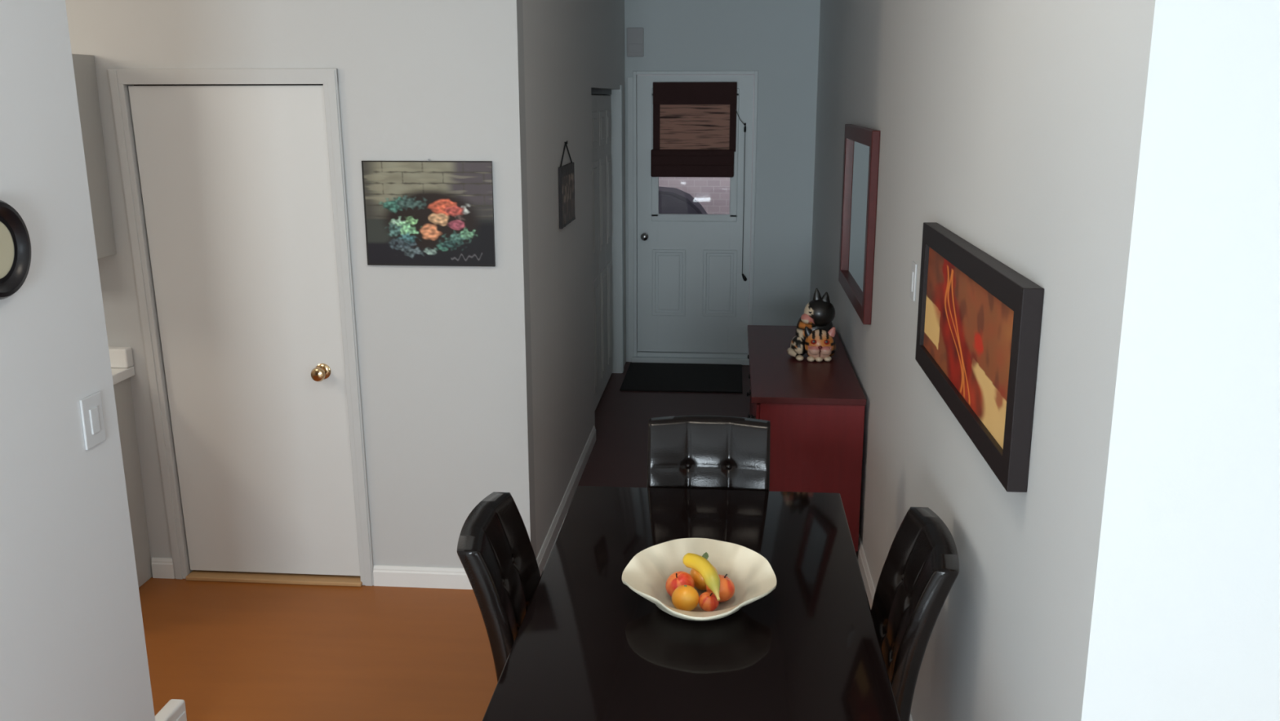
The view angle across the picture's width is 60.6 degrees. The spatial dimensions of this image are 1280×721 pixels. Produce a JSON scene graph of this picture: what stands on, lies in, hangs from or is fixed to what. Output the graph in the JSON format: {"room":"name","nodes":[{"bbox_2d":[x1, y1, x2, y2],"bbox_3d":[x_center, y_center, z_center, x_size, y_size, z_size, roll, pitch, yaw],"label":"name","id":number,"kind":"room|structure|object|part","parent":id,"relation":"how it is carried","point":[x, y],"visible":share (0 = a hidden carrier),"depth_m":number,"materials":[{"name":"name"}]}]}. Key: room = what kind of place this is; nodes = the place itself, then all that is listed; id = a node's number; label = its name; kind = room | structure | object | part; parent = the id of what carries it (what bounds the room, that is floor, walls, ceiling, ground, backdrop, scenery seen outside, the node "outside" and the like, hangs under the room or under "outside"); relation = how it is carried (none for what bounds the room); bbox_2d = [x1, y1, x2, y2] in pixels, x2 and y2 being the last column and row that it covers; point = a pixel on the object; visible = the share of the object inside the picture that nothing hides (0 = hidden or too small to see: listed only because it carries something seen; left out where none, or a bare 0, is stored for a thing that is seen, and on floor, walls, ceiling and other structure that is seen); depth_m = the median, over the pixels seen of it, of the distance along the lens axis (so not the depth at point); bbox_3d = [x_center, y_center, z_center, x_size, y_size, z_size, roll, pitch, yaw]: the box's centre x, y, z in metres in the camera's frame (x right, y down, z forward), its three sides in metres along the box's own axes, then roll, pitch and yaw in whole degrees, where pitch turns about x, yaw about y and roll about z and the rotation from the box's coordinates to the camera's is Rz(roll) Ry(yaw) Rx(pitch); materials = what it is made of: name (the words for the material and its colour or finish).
{"room":"dining room","nodes":[
{"label":"dining room","id":0,"kind":"room"},
{"bbox_2d":[0,0,155,720],"bbox_3d":[-1.638,0.431,0.376,0.110,2.950,5.055,1,14,5],"label":"wall","id":1,"kind":"structure","parent":0,"point":[73,646],"depth_m":2.61,"materials":[{"name":"white paint"}]},
{"bbox_2d":[0,200,31,299],"bbox_3d":[-1.391,-0.240,2.366,0.029,0.216,0.216,1,14,5],"label":"wall clock","id":2,"kind":"object","parent":1,"relation":"attached to","point":[15,240],"visible":1,"depth_m":2.42,"materials":[{"name":"black plastic"}]},
{"bbox_2d":[79,391,106,449],"bbox_3d":[-1.376,0.151,2.761,0.010,0.130,0.085,1,14,5],"label":"light switch","id":3,"kind":"object","parent":1,"relation":"attached to","point":[91,411],"visible":1,"depth_m":2.75,"materials":[{"name":"white plastic"}]},
{"bbox_2d":[155,698,186,720],"bbox_3d":[-1.433,1.159,3.279,0.054,0.182,0.253,1,14,5],"label":"baseboard","id":4,"kind":"structure","parent":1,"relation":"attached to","point":[175,709],"depth_m":3.33,"materials":[{"name":"white paint"}]},
{"bbox_3d":[-1.410,1.162,3.271,0.006,0.120,0.235,1,14,5],"label":"panel","id":5,"kind":"part","parent":4,"relation":"part of","materials":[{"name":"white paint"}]},
{"bbox_2d":[65,0,536,573],"bbox_3d":[-2.089,-0.528,4.388,3.300,2.950,0.120,1,14,5],"label":"wall","id":6,"kind":"structure","parent":0,"point":[444,352],"depth_m":4.25,"materials":[{"name":"grey paint"}]},
{"bbox_2d":[71,53,115,258],"bbox_3d":[-2.590,-0.763,4.143,1.000,0.762,0.330,1,14,5],"label":"upper cabinet","id":7,"kind":"object","parent":6,"relation":"attached to","point":[84,67],"visible":0.21,"depth_m":4.19,"materials":[{"name":"grey laminate"}]},
{"bbox_2d":[108,346,133,368],"bbox_3d":[-2.567,-0.021,4.463,1.022,0.080,0.050,1,14,5],"label":"backsplash","id":8,"kind":"structure","parent":6,"relation":"attached to","point":[120,357],"depth_m":4.40,"materials":[{"name":"white paint"}]},
{"bbox_2d":[133,84,323,85],"bbox_3d":[-1.560,-0.080,4.481,0.803,2.034,0.056,1,14,5],"label":"door stop","id":9,"kind":"object","parent":6,"relation":"attached to","point":[163,84],"visible":0.14,"depth_m":4.22,"materials":[{"name":"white wood"}]},
{"bbox_2d":[107,68,373,586],"bbox_3d":[-1.569,-0.084,4.378,0.917,2.090,0.018,1,14,5],"label":"door frame","id":10,"kind":"structure","parent":6,"relation":"attached to","point":[117,78],"depth_m":4.30,"materials":[{"name":"grey paint"}]},
{"bbox_2d":[128,84,359,575],"bbox_3d":[-1.569,-0.070,4.384,0.794,1.999,0.114,1,14,5],"label":"door","id":11,"kind":"structure","parent":6,"relation":"in","point":[235,181],"depth_m":4.38,"materials":[{"name":"white paint"}]},
{"bbox_3d":[-1.276,0.052,4.368,0.064,0.064,0.076,1,14,5],"label":"knob","id":12,"kind":"part","parent":11,"relation":"part of","materials":[{"name":"gold metal"}]},
{"bbox_2d":[151,557,472,589],"bbox_3d":[-1.259,0.895,4.587,1.627,0.088,0.014,1,14,5],"label":"baseboard","id":13,"kind":"structure","parent":6,"relation":"attached to","point":[162,567],"depth_m":4.56,"materials":[{"name":"white paint"}]},
{"bbox_2d":[361,159,495,266],"bbox_3d":[-0.809,-0.566,4.200,0.502,0.408,0.014,1,14,5],"label":"flower picture","id":14,"kind":"object","parent":6,"relation":"attached to","point":[418,213],"visible":1,"depth_m":4.19,"materials":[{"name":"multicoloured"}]},
{"bbox_2d":[138,361,750,720],"bbox_3d":[-0.321,0.927,4.852,6.800,0.100,7.720,1,14,5],"label":"floor","id":15,"kind":"structure","parent":0,"point":[230,651],"depth_m":4.12,"materials":[{"name":"orange laminate"}]},
{"bbox_2d":[113,377,152,586],"bbox_3d":[-2.601,0.553,4.309,1.000,0.884,0.620,1,14,5],"label":"base cabinet","id":16,"kind":"object","parent":15,"relation":"on","point":[122,389],"visible":0.18,"depth_m":4.50,"materials":[{"name":"grey laminate"}]},
{"bbox_2d":[108,346,134,384],"bbox_3d":[-2.591,0.066,4.184,1.022,0.120,0.634,1,14,5],"label":"countertop","id":17,"kind":"structure","parent":16,"relation":"on","point":[121,357],"depth_m":4.40,"materials":[{"name":"white paint"}]},
{"bbox_2d":[185,569,362,586],"bbox_3d":[-1.538,0.919,4.638,0.761,0.018,0.085,1,14,5],"label":"threshold","id":18,"kind":"object","parent":15,"relation":"on","point":[195,575],"visible":0.77,"depth_m":4.62,"materials":[{"name":"brown wood"}]},
{"bbox_2d":[456,492,540,682],"bbox_3d":[-0.173,0.861,2.873,0.533,0.948,0.410,1,14,5],"label":"dining chair","id":19,"kind":"object","parent":15,"relation":"on","point":[495,550],"visible":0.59,"depth_m":2.74,"materials":[{"name":"black leather"}]},
{"bbox_2d":[619,362,742,393],"bbox_3d":[0.316,0.120,7.978,0.850,0.012,0.800,1,14,5],"label":"floor mat","id":20,"kind":"object","parent":15,"relation":"on","point":[639,376],"visible":1,"depth_m":7.94,"materials":[{"name":"black rubber"}]},
{"bbox_2d":[482,485,900,720],"bbox_3d":[0.153,0.961,2.879,0.850,0.750,1.560,1,14,5],"label":"dining table","id":21,"kind":"object","parent":15,"relation":"on","point":[587,646],"visible":0.99,"depth_m":2.61,"materials":[{"name":"black wood"}]},
{"bbox_2d":[622,537,776,620],"bbox_3d":[0.152,0.562,2.705,0.374,0.107,0.375,-11,18,-40],"label":"fruit bowl","id":22,"kind":"object","parent":21,"relation":"on","point":[646,574],"visible":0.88,"depth_m":2.78,"materials":[{"name":"cream glazed ceramic"}]},
{"bbox_2d":[665,571,694,596],"bbox_3d":[0.100,0.560,2.736,0.072,0.070,0.072,1,14,5],"label":"apple","id":23,"kind":"object","parent":22,"relation":"in","point":[677,579],"visible":0.64,"depth_m":2.72,"materials":[{"name":"red food"}]},
{"bbox_2d":[671,584,698,610],"bbox_3d":[0.111,0.579,2.671,0.067,0.065,0.067,1,14,5],"label":"orange","id":24,"kind":"object","parent":22,"relation":"in","point":[685,597],"visible":0.91,"depth_m":2.65,"materials":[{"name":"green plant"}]},
{"bbox_2d":[682,552,719,600],"bbox_3d":[0.161,0.525,2.703,0.041,0.063,0.188,-6,15,-25],"label":"banana","id":25,"kind":"object","parent":22,"relation":"in","point":[711,578],"visible":1,"depth_m":2.68,"materials":[{"name":"yellow food"}]},
{"bbox_2d":[689,551,717,590],"bbox_3d":[0.162,0.539,2.785,0.073,0.090,0.073,1,14,5],"label":"orange","id":26,"kind":"object","parent":22,"relation":"in","point":[700,584],"visible":0.27,"depth_m":2.76,"materials":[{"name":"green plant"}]},
{"bbox_2d":[698,591,719,611],"bbox_3d":[0.167,0.586,2.672,0.050,0.049,0.050,1,14,5],"label":"apple","id":27,"kind":"object","parent":22,"relation":"in","point":[708,602],"visible":0.95,"depth_m":2.66,"materials":[{"name":"red food"}]},
{"bbox_2d":[706,573,734,601],"bbox_3d":[0.200,0.564,2.720,0.072,0.069,0.072,1,14,5],"label":"apple","id":28,"kind":"object","parent":22,"relation":"in","point":[726,590],"visible":0.54,"depth_m":2.69,"materials":[{"name":"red food"}]},
{"bbox_2d":[647,415,770,490],"bbox_3d":[0.212,0.706,3.521,0.410,0.948,0.533,1,14,5],"label":"dining chair","id":29,"kind":"object","parent":15,"relation":"on","point":[713,452],"visible":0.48,"depth_m":3.60,"materials":[{"name":"black leather"}]},
{"bbox_2d":[746,324,866,553],"bbox_3d":[0.775,0.347,5.444,0.480,0.750,1.520,1,14,5],"label":"sideboard","id":30,"kind":"object","parent":15,"relation":"on","point":[815,411],"visible":0.49,"depth_m":4.71,"materials":[{"name":"red wood"}]},
{"bbox_3d":[0.597,0.237,5.810,0.016,0.200,0.722,1,14,5],"label":"drawer","id":31,"kind":"part","parent":30,"relation":"part of","materials":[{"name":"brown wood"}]},
{"bbox_3d":[0.535,0.201,5.049,0.016,0.200,0.722,1,14,5],"label":"drawer","id":32,"kind":"part","parent":30,"relation":"part of","materials":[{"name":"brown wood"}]},
{"bbox_2d":[786,288,835,361],"bbox_3d":[0.836,-0.180,5.302,0.237,0.340,0.239,1,14,5],"label":"cat figurine","id":33,"kind":"object","parent":30,"relation":"on","point":[815,329],"visible":1,"depth_m":5.25,"materials":[{"name":"multicoloured ceramic"}]},
{"bbox_2d":[871,506,959,720],"bbox_3d":[0.495,0.879,2.797,0.533,0.948,0.410,1,14,5],"label":"dining chair","id":34,"kind":"object","parent":15,"relation":"on","point":[920,569],"visible":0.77,"depth_m":2.62,"materials":[{"name":"black leather"}]},
{"bbox_2d":[522,0,626,557],"bbox_3d":[-0.399,-0.971,6.231,0.250,2.950,3.940,1,14,5],"label":"wall","id":35,"kind":"structure","parent":0,"point":[572,47],"depth_m":5.19,"materials":[{"name":"white paint"}]},
{"bbox_2d":[536,425,595,576],"bbox_3d":[-0.355,0.671,5.519,0.014,0.088,2.074,1,14,5],"label":"baseboard","id":36,"kind":"structure","parent":35,"relation":"attached to","point":[542,557],"depth_m":5.33,"materials":[{"name":"white paint"}]},
{"bbox_2d":[558,140,575,228],"bbox_3d":[-0.349,-0.850,5.237,0.016,0.393,0.425,1,14,5],"label":"plaque","id":37,"kind":"object","parent":35,"relation":"attached to","point":[566,172],"visible":1,"depth_m":5.19,"materials":[{"name":"brown wood"}]},
{"bbox_3d":[-0.351,-0.980,5.205,0.009,0.112,0.368,1,14,5],"label":"cord","id":38,"kind":"part","parent":37,"relation":"part of","materials":[{"name":"black metal"}]},
{"bbox_2d":[591,88,613,409],"bbox_3d":[-0.281,-0.725,7.126,0.049,2.024,1.576,1,14,5],"label":"door","id":39,"kind":"structure","parent":35,"relation":"in","point":[601,108],"depth_m":7.25,"materials":[{"name":"white paint"}]},
{"bbox_2d":[602,84,623,373],"bbox_3d":[-0.190,-0.922,7.916,0.131,2.070,0.082,1,14,5],"label":"door frame","id":40,"kind":"structure","parent":35,"relation":"attached to","point":[616,96],"depth_m":7.87,"materials":[{"name":"white wood"}]},
{"bbox_2d":[624,0,820,361],"bbox_3d":[0.543,-1.427,8.135,1.800,2.950,0.120,1,14,5],"label":"wall","id":41,"kind":"structure","parent":0,"point":[777,39],"depth_m":7.92,"materials":[{"name":"white paint"}]},
{"bbox_2d":[626,27,644,57],"bbox_3d":[-0.034,-2.293,7.899,0.120,0.200,0.034,1,14,5],"label":"door chime","id":42,"kind":"object","parent":41,"relation":"attached to","point":[635,36],"visible":1,"depth_m":7.89,"materials":[{"name":"grey plastic"}]},
{"bbox_2d":[628,44,641,52],"bbox_3d":[-0.035,-2.249,7.895,0.096,0.060,0.005,1,14,5],"label":"grille","id":43,"kind":"object","parent":42,"relation":"attached to","point":[632,47],"depth_m":7.89,"materials":[{"name":"grey plastic"}]},
{"bbox_2d":[631,351,749,364],"bbox_3d":[0.399,-0.026,8.447,0.917,0.078,0.150,1,14,5],"label":"door sill","id":44,"kind":"structure","parent":41,"relation":"attached to","point":[701,357],"depth_m":8.39,"materials":[{"name":"white wood"}]},
{"bbox_2d":[627,71,758,361],"bbox_3d":[0.385,-1.049,8.227,0.944,2.171,0.122,1,14,5],"label":"door frame","id":45,"kind":"structure","parent":41,"relation":"attached to","point":[632,81],"depth_m":8.12,"materials":[{"name":"white wood"}]},
{"bbox_2d":[636,75,754,352],"bbox_3d":[0.400,-1.063,8.167,0.849,2.060,0.110,1,14,5],"label":"door","id":46,"kind":"structure","parent":41,"relation":"in","point":[693,294],"depth_m":8.24,"materials":[{"name":"white metal"}]},
{"bbox_3d":[0.035,-0.929,8.213,0.068,0.068,0.076,1,14,5],"label":"knob","id":47,"kind":"part","parent":46,"relation":"part of","materials":[{"name":"silver metal"}]},
{"bbox_3d":[0.218,-0.589,8.306,0.255,0.510,0.010,1,14,5],"label":"panel","id":48,"kind":"part","parent":46,"relation":"part of","materials":[{"name":"white wood"}]},
{"bbox_2d":[650,82,746,280],"bbox_3d":[0.441,-1.302,8.071,0.722,1.448,0.058,1,14,5],"label":"window blind","id":49,"kind":"object","parent":46,"relation":"attached to","point":[695,123],"visible":1,"depth_m":7.99,"materials":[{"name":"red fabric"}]},
{"bbox_3d":[0.400,-1.696,7.991,0.517,0.340,0.010,1,14,5],"label":"bamboo panel","id":50,"kind":"part","parent":49,"relation":"part of","materials":[{"name":"brown wood"}]},
{"bbox_3d":[0.731,-1.231,8.062,0.080,1.201,0.023,-3,14,-12],"label":"pull cord","id":51,"kind":"part","parent":49,"relation":"part of","materials":[{"name":"grey plastic"}]},
{"bbox_3d":[0.602,-0.582,8.274,0.255,0.510,0.010,1,14,5],"label":"panel","id":52,"kind":"part","parent":46,"relation":"part of","materials":[{"name":"white wood"}]},
{"bbox_2d":[809,0,1126,720],"bbox_3d":[1.087,-0.656,4.908,0.160,2.950,6.400,1,14,5],"label":"wall","id":53,"kind":"structure","parent":0,"point":[995,119],"depth_m":2.61,"materials":[{"name":"white paint"}]},
{"bbox_2d":[838,124,880,324],"bbox_3d":[1.003,-0.671,5.069,0.034,0.800,1.135,1,14,5],"label":"wall mirror","id":54,"kind":"object","parent":53,"relation":"attached to","point":[861,144],"visible":1,"depth_m":4.97,"materials":[{"name":"brown wood"}]},
{"bbox_2d":[844,139,869,297],"bbox_3d":[1.013,-0.671,5.069,0.010,0.680,1.015,1,14,5],"label":"mirror glass","id":55,"kind":"object","parent":54,"relation":"attached to","point":[856,151],"depth_m":5.13,"materials":[{"name":"silver metal"}]},
{"bbox_2d":[856,533,912,720],"bbox_3d":[0.997,0.748,5.190,0.014,0.088,6.520,1,14,5],"label":"baseboard","id":56,"kind":"structure","parent":53,"relation":"attached to","point":[864,566],"depth_m":4.55,"materials":[{"name":"white paint"}]},
{"bbox_2d":[910,261,917,301],"bbox_3d":[0.882,-0.257,3.541,0.010,0.120,0.075,1,14,5],"label":"light switch","id":57,"kind":"object","parent":53,"relation":"attached to","point":[913,269],"visible":1,"depth_m":3.52,"materials":[{"name":"white plastic"}]},
{"bbox_2d":[915,222,1044,492],"bbox_3d":[0.792,-0.069,2.667,0.040,0.408,1.135,1,14,5],"label":"framed painting","id":58,"kind":"object","parent":53,"relation":"attached to","point":[980,318],"visible":1,"depth_m":2.43,"materials":[{"name":"black"}]},
{"bbox_2d":[1056,0,1279,720],"bbox_3d":[1.786,0.118,1.669,2.110,2.950,0.120,1,14,5],"label":"wall","id":59,"kind":"structure","parent":0,"point":[1173,611],"depth_m":1.68,"materials":[{"name":"white paint"}]},
{"label":"outside","id":60,"kind":"structure","parent":0,"visible":0},
{"bbox_3d":[0.778,-0.076,9.470,6.000,0.100,1.880,1,14,5],"label":"ground","id":61,"kind":"structure","parent":60,"visible":0},
{"bbox_2d":[658,186,707,213],"bbox_3d":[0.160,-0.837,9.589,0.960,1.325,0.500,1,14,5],"label":"car","id":62,"kind":"object","parent":61,"relation":"on","point":[671,200],"visible":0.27,"depth_m":9.22,"materials":[{"name":"grey metal"}]},
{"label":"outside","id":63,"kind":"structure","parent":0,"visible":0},
{"bbox_2d":[658,84,754,312],"bbox_3d":[0.864,-2.019,10.070,6.000,3.600,0.200,1,14,5],"label":"wall","id":64,"kind":"structure","parent":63,"point":[713,193],"depth_m":10.10,"materials":[{"name":"pink brick"}]}
]}

